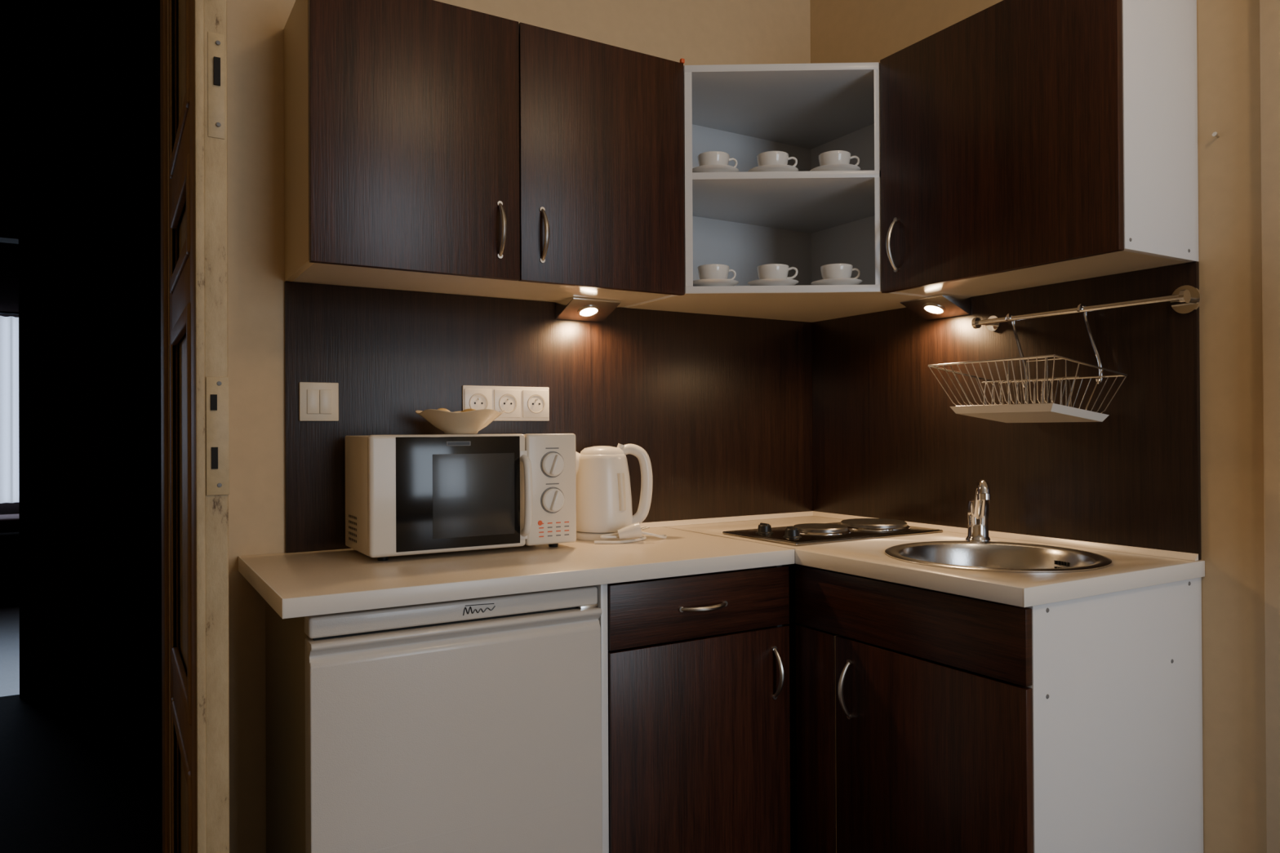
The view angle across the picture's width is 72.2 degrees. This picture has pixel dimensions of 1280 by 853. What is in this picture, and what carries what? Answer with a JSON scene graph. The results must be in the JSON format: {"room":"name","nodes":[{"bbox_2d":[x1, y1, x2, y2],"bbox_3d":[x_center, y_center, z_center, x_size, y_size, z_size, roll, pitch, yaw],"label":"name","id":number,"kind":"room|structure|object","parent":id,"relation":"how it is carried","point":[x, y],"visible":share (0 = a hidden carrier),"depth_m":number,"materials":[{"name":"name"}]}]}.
{"room":"kitchen","nodes":[
{"label":"kitchen","id":0,"kind":"room"},
{"bbox_2d":[0,242,18,515],"bbox_3d":[-4.947,-0.293,6.864,2.950,3.000,0.100,0,0,-31],"label":"wall","id":1,"kind":"structure","parent":0,"point":[9,252],"depth_m":6.83,"materials":[{"name":"paint"}]},
{"bbox_2d":[0,311,18,503],"bbox_3d":[-4.976,-0.150,6.671,1.800,1.472,0.083,0,0,-31],"label":"window","id":2,"kind":"structure","parent":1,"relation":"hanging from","point":[9,326],"depth_m":6.75,"materials":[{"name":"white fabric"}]},
{"bbox_2d":[0,0,159,38],"bbox_3d":[-3.397,-1.863,4.279,2.950,0.100,6.150,0,0,-31],"label":"ceiling","id":3,"kind":"structure","parent":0,"point":[141,17],"depth_m":3.85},
{"bbox_2d":[0,7,161,697],"bbox_3d":[-3.003,-0.318,3.728,2.850,3.000,0.120,0,0,-31],"label":"wall","id":4,"kind":"structure","parent":0,"point":[80,171],"depth_m":3.96,"materials":[{"name":"paint"}]},
{"bbox_2d":[0,600,796,852],"bbox_3d":[-1.566,1.220,2.556,4.300,0.100,10.950,0,0,-31],"label":"floor","id":5,"kind":"structure","parent":0,"point":[81,771],"depth_m":3.03,"materials":[{"name":"brown wood"}]},
{"bbox_2d":[0,514,19,602],"bbox_3d":[-4.662,0.922,6.152,1.400,0.560,0.600,0,0,-31],"label":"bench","id":6,"kind":"object","parent":5,"relation":"on","point":[9,523],"visible":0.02,"depth_m":6.02,"materials":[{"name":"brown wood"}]},
{"bbox_2d":[265,586,602,852],"bbox_3d":[-0.464,0.748,1.898,0.571,0.826,0.559,0,0,-31],"label":"mini fridge","id":7,"kind":"object","parent":5,"relation":"on","point":[472,725],"visible":0.98,"depth_m":1.67,"materials":[{"name":"white metal"}]},
{"bbox_2d":[591,564,790,852],"bbox_3d":[0.003,0.742,2.169,0.501,0.835,0.596,0,0,-31],"label":"base cabinet","id":8,"kind":"object","parent":5,"relation":"on","point":[695,668],"visible":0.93,"depth_m":1.94,"materials":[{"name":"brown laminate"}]},
{"bbox_2d":[238,526,795,618],"bbox_3d":[-0.273,0.307,2.025,1.128,0.035,0.603,0,0,-31],"label":"countertop","id":9,"kind":"structure","parent":8,"relation":"on","point":[321,582],"depth_m":1.82,"materials":[{"name":"laminate"}]},
{"bbox_2d":[345,433,576,560],"bbox_3d":[-0.413,0.154,2.065,0.489,0.273,0.282,0,0,-31],"label":"microwave oven","id":10,"kind":"object","parent":9,"relation":"on","point":[411,494],"visible":1,"depth_m":1.96,"materials":[{"name":"beige paint"}]},
{"bbox_2d":[415,408,505,434],"bbox_3d":[-0.419,-0.013,2.076,0.206,0.061,0.209,0,0,-31],"label":"fruit bowl","id":11,"kind":"object","parent":10,"relation":"on","point":[467,421],"visible":1,"depth_m":2.02,"materials":[{"name":"beige ceramic"}]},
{"bbox_2d":[575,443,653,541],"bbox_3d":[-0.083,0.167,2.316,0.208,0.246,0.165,0,0,-31],"label":"electric kettle","id":12,"kind":"object","parent":9,"relation":"on","point":[603,487],"visible":0.81,"depth_m":2.25,"materials":[{"name":"white plastic"}]},
{"bbox_2d":[594,522,666,543],"bbox_3d":[-0.010,0.265,2.212,0.220,0.051,0.077,0,0,-31],"label":"power cord","id":13,"kind":"object","parent":9,"relation":"on","point":[633,531],"visible":1,"depth_m":2.18,"materials":[{"name":"white plastic"}]},
{"bbox_2d":[795,564,1203,852],"bbox_3d":[0.764,0.737,1.956,0.621,0.835,0.616,0,0,-31],"label":"base cabinet","id":14,"kind":"object","parent":5,"relation":"on","point":[928,721],"visible":0.96,"depth_m":1.73,"materials":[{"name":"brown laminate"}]},
{"bbox_2d":[666,515,1204,607],"bbox_3d":[0.621,0.304,2.210,0.603,0.034,1.206,0,0,-31],"label":"countertop","id":15,"kind":"structure","parent":14,"relation":"on","point":[868,558],"depth_m":1.78,"materials":[{"name":"laminate"}]},
{"bbox_2d":[284,261,1201,559],"bbox_3d":[0.178,-0.028,1.951,1.626,0.630,1.198,0,0,-31],"label":"backsplash panel","id":16,"kind":"object","parent":15,"relation":"on","point":[731,415],"visible":0.77,"depth_m":2.31,"materials":[{"name":"brown wood"}]},
{"bbox_2d":[298,382,338,421],"bbox_3d":[-0.755,-0.058,2.068,0.088,0.091,0.013,0,0,-31],"label":"light switch","id":17,"kind":"object","parent":16,"relation":"attached to","point":[317,402],"visible":1,"depth_m":2.06,"materials":[{"name":"beige plastic"}]},
{"bbox_2d":[462,385,549,421],"bbox_3d":[-0.353,-0.060,2.306,0.242,0.090,0.019,0,0,-31],"label":"wall socket","id":18,"kind":"object","parent":16,"relation":"attached to","point":[519,403],"visible":0.87,"depth_m":2.31,"materials":[{"name":"white plastic"}]},
{"bbox_2d":[971,284,1201,331],"bbox_3d":[1.016,-0.268,2.051,0.064,0.060,0.526,0,0,-31],"label":"utensil rail","id":19,"kind":"object","parent":16,"relation":"attached to","point":[1187,299],"visible":1,"depth_m":1.93,"materials":[{"name":"silver metal"}]},
{"bbox_2d":[928,303,1127,422],"bbox_3d":[0.888,-0.145,2.030,0.245,0.272,0.352,0,0,-31],"label":"dish rack","id":20,"kind":"object","parent":19,"relation":"hanging from","point":[1042,412],"visible":0.99,"depth_m":1.99,"materials":[{"name":"silver metal"}]},
{"bbox_2d":[722,518,942,546],"bbox_3d":[0.521,0.271,2.370,0.520,0.034,0.300,0,0,-31],"label":"cooktop","id":21,"kind":"object","parent":15,"relation":"in","point":[854,529],"visible":1,"depth_m":2.30,"materials":[{"name":"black metal"}]},
{"bbox_2d":[965,479,991,541],"bbox_3d":[0.830,0.205,2.136,0.060,0.159,0.187,0,0,13],"label":"tap","id":22,"kind":"object","parent":15,"relation":"on","point":[978,507],"visible":0.98,"depth_m":2.17,"materials":[{"name":"silver metal"}]},
{"bbox_2d":[884,541,1111,572],"bbox_3d":[0.778,0.361,1.933,0.460,0.162,0.460,0,0,-31],"label":"sink","id":23,"kind":"object","parent":15,"relation":"in","point":[988,556],"visible":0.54,"depth_m":2.08,"materials":[{"name":"silver metal"}]},
{"bbox_2d":[167,0,810,852],"bbox_3d":[-1.188,-0.335,1.920,4.300,3.000,0.150,0,0,-31],"label":"wall","id":24,"kind":"structure","parent":0,"point":[697,32],"depth_m":2.02,"materials":[{"name":"paint"}]},
{"bbox_2d":[160,0,169,852],"bbox_3d":[-1.472,-0.059,1.747,0.934,2.450,0.150,0,0,-31],"label":"door frame","id":25,"kind":"structure","parent":24,"relation":"attached to","point":[163,3],"depth_m":1.93,"materials":[{"name":"brown wood"}]},
{"bbox_2d":[168,0,229,852],"bbox_3d":[-0.830,-0.053,1.631,0.050,2.410,0.701,0,0,-31],"label":"door","id":26,"kind":"structure","parent":24,"relation":"in","point":[199,380],"depth_m":1.34,"materials":[{"name":"paint"}]},
{"bbox_2d":[283,0,684,307],"bbox_3d":[-0.348,-0.638,2.136,0.916,0.606,0.346,0,0,-31],"label":"upper cabinet","id":27,"kind":"object","parent":24,"relation":"attached to","point":[432,146],"visible":1,"depth_m":1.98,"materials":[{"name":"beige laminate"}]},
{"bbox_2d":[555,297,621,322],"bbox_3d":[-0.141,-0.316,2.382,0.144,0.046,0.110,0,0,-31],"label":"lamp","id":28,"kind":"object","parent":27,"relation":"attached to","point":[575,308],"visible":1,"depth_m":2.37,"materials":[{"name":"silver metal"}]},
{"bbox_2d":[627,62,927,322],"bbox_3d":[0.408,-0.635,2.456,0.710,0.587,0.577,0,0,-31],"label":"open corner shelf","id":29,"kind":"object","parent":24,"relation":"attached to","point":[806,220],"visible":0.6,"depth_m":2.52,"materials":[{"name":"white laminate"}]},
{"bbox_2d":[692,164,738,172],"bbox_3d":[0.194,-0.661,2.309,0.133,0.018,0.133,0,0,-31],"label":"saucer","id":30,"kind":"object","parent":29,"relation":"on","point":[715,167],"visible":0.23,"depth_m":2.26,"materials":[{"name":"white ceramic"}]},
{"bbox_2d":[697,151,737,167],"bbox_3d":[0.197,-0.685,2.312,0.084,0.052,0.093,-1,0,44],"label":"teacup","id":31,"kind":"object","parent":30,"relation":"on","point":[711,157],"visible":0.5,"depth_m":2.28,"materials":[{"name":"white ceramic"}]},
{"bbox_2d":[693,278,738,286],"bbox_3d":[0.193,-0.369,2.306,0.133,0.018,0.133,0,0,-31],"label":"saucer","id":32,"kind":"object","parent":29,"relation":"on","point":[711,282],"visible":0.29,"depth_m":2.26,"materials":[{"name":"white ceramic"}]},
{"bbox_2d":[697,264,736,279],"bbox_3d":[0.195,-0.393,2.310,0.084,0.052,0.093,0,0,34],"label":"teacup","id":33,"kind":"object","parent":32,"relation":"on","point":[705,271],"visible":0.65,"depth_m":2.27,"materials":[{"name":"white ceramic"}]},
{"bbox_2d":[747,278,798,285],"bbox_3d":[0.350,-0.369,2.307,0.133,0.018,0.133,0,0,-31],"label":"saucer","id":34,"kind":"object","parent":29,"relation":"on","point":[768,282],"visible":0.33,"depth_m":2.26,"materials":[{"name":"white ceramic"}]},
{"bbox_2d":[756,263,798,279],"bbox_3d":[0.353,-0.394,2.306,0.088,0.052,0.090,0,0,-31],"label":"teacup","id":35,"kind":"object","parent":34,"relation":"on","point":[771,270],"visible":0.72,"depth_m":2.28,"materials":[{"name":"white ceramic"}]},
{"bbox_2d":[747,164,798,172],"bbox_3d":[0.349,-0.661,2.309,0.133,0.018,0.133,0,0,-31],"label":"saucer","id":36,"kind":"object","parent":29,"relation":"on","point":[771,167],"visible":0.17,"depth_m":2.26,"materials":[{"name":"white ceramic"}]},
{"bbox_2d":[756,151,797,166],"bbox_3d":[0.355,-0.686,2.313,0.097,0.052,0.084,0,0,-31],"label":"teacup","id":37,"kind":"object","parent":36,"relation":"on","point":[768,157],"visible":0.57,"depth_m":2.28,"materials":[{"name":"white ceramic"}]},
{"bbox_2d":[809,163,860,171],"bbox_3d":[0.511,-0.662,2.308,0.133,0.018,0.133,0,0,-31],"label":"saucer","id":38,"kind":"object","parent":29,"relation":"on","point":[839,166],"visible":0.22,"depth_m":2.26,"materials":[{"name":"white ceramic"}]},
{"bbox_2d":[817,150,859,166],"bbox_3d":[0.516,-0.687,2.310,0.094,0.052,0.084,0,0,-31],"label":"teacup","id":39,"kind":"object","parent":38,"relation":"on","point":[835,157],"visible":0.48,"depth_m":2.27,"materials":[{"name":"white ceramic"}]},
{"bbox_2d":[810,278,862,284],"bbox_3d":[0.517,-0.370,2.309,0.133,0.018,0.133,0,0,-31],"label":"saucer","id":40,"kind":"object","parent":29,"relation":"on","point":[830,281],"visible":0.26,"depth_m":2.26,"materials":[{"name":"white ceramic"}]},
{"bbox_2d":[820,263,860,279],"bbox_3d":[0.520,-0.395,2.312,0.084,0.052,0.093,-1,0,44],"label":"teacup","id":41,"kind":"object","parent":40,"relation":"on","point":[833,270],"visible":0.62,"depth_m":2.28,"materials":[{"name":"white ceramic"}]},
{"bbox_2d":[900,293,970,319],"bbox_3d":[0.796,-0.321,2.371,0.110,0.046,0.144,0,0,-31],"label":"lamp","id":42,"kind":"object","parent":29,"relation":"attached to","point":[939,306],"visible":1,"depth_m":2.35,"materials":[{"name":"silver metal"}]},
{"bbox_2d":[809,0,1266,852],"bbox_3d":[1.789,-0.355,0.996,0.150,3.000,4.500,0,0,-31],"label":"wall","id":43,"kind":"structure","parent":0,"point":[842,31],"depth_m":1.81,"materials":[{"name":"paint"}]},
{"bbox_2d":[640,511,1198,560],"bbox_3d":[0.447,0.280,2.103,0.988,0.014,1.186,0,0,-31],"label":"trim","id":44,"kind":"structure","parent":43,"relation":"attached to","point":[1144,551],"depth_m":2.28,"materials":[{"name":"laminate"}]},
{"bbox_2d":[880,0,1198,297],"bbox_3d":[0.882,-0.639,2.040,0.326,0.594,0.620,0,0,-31],"label":"upper cabinet","id":45,"kind":"object","parent":43,"relation":"attached to","point":[1025,144],"visible":1,"depth_m":1.87,"materials":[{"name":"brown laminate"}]},
{"bbox_2d":[1212,132,1218,137],"bbox_3d":[1.195,-0.605,1.822,0.016,0.010,0.010,0,0,-31],"label":"nail","id":46,"kind":"object","parent":43,"relation":"attached to","point":[1215,134],"visible":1,"depth_m":1.82,"materials":[{"name":"grey metal"}]},
{"bbox_2d":[1259,0,1279,852],"bbox_3d":[1.272,-0.149,1.690,0.022,2.600,0.125,0,0,-31],"label":"trim","id":47,"kind":"structure","parent":43,"relation":"attached to","point":[1269,10],"depth_m":1.72,"materials":[{"name":"paint"}]}
]}

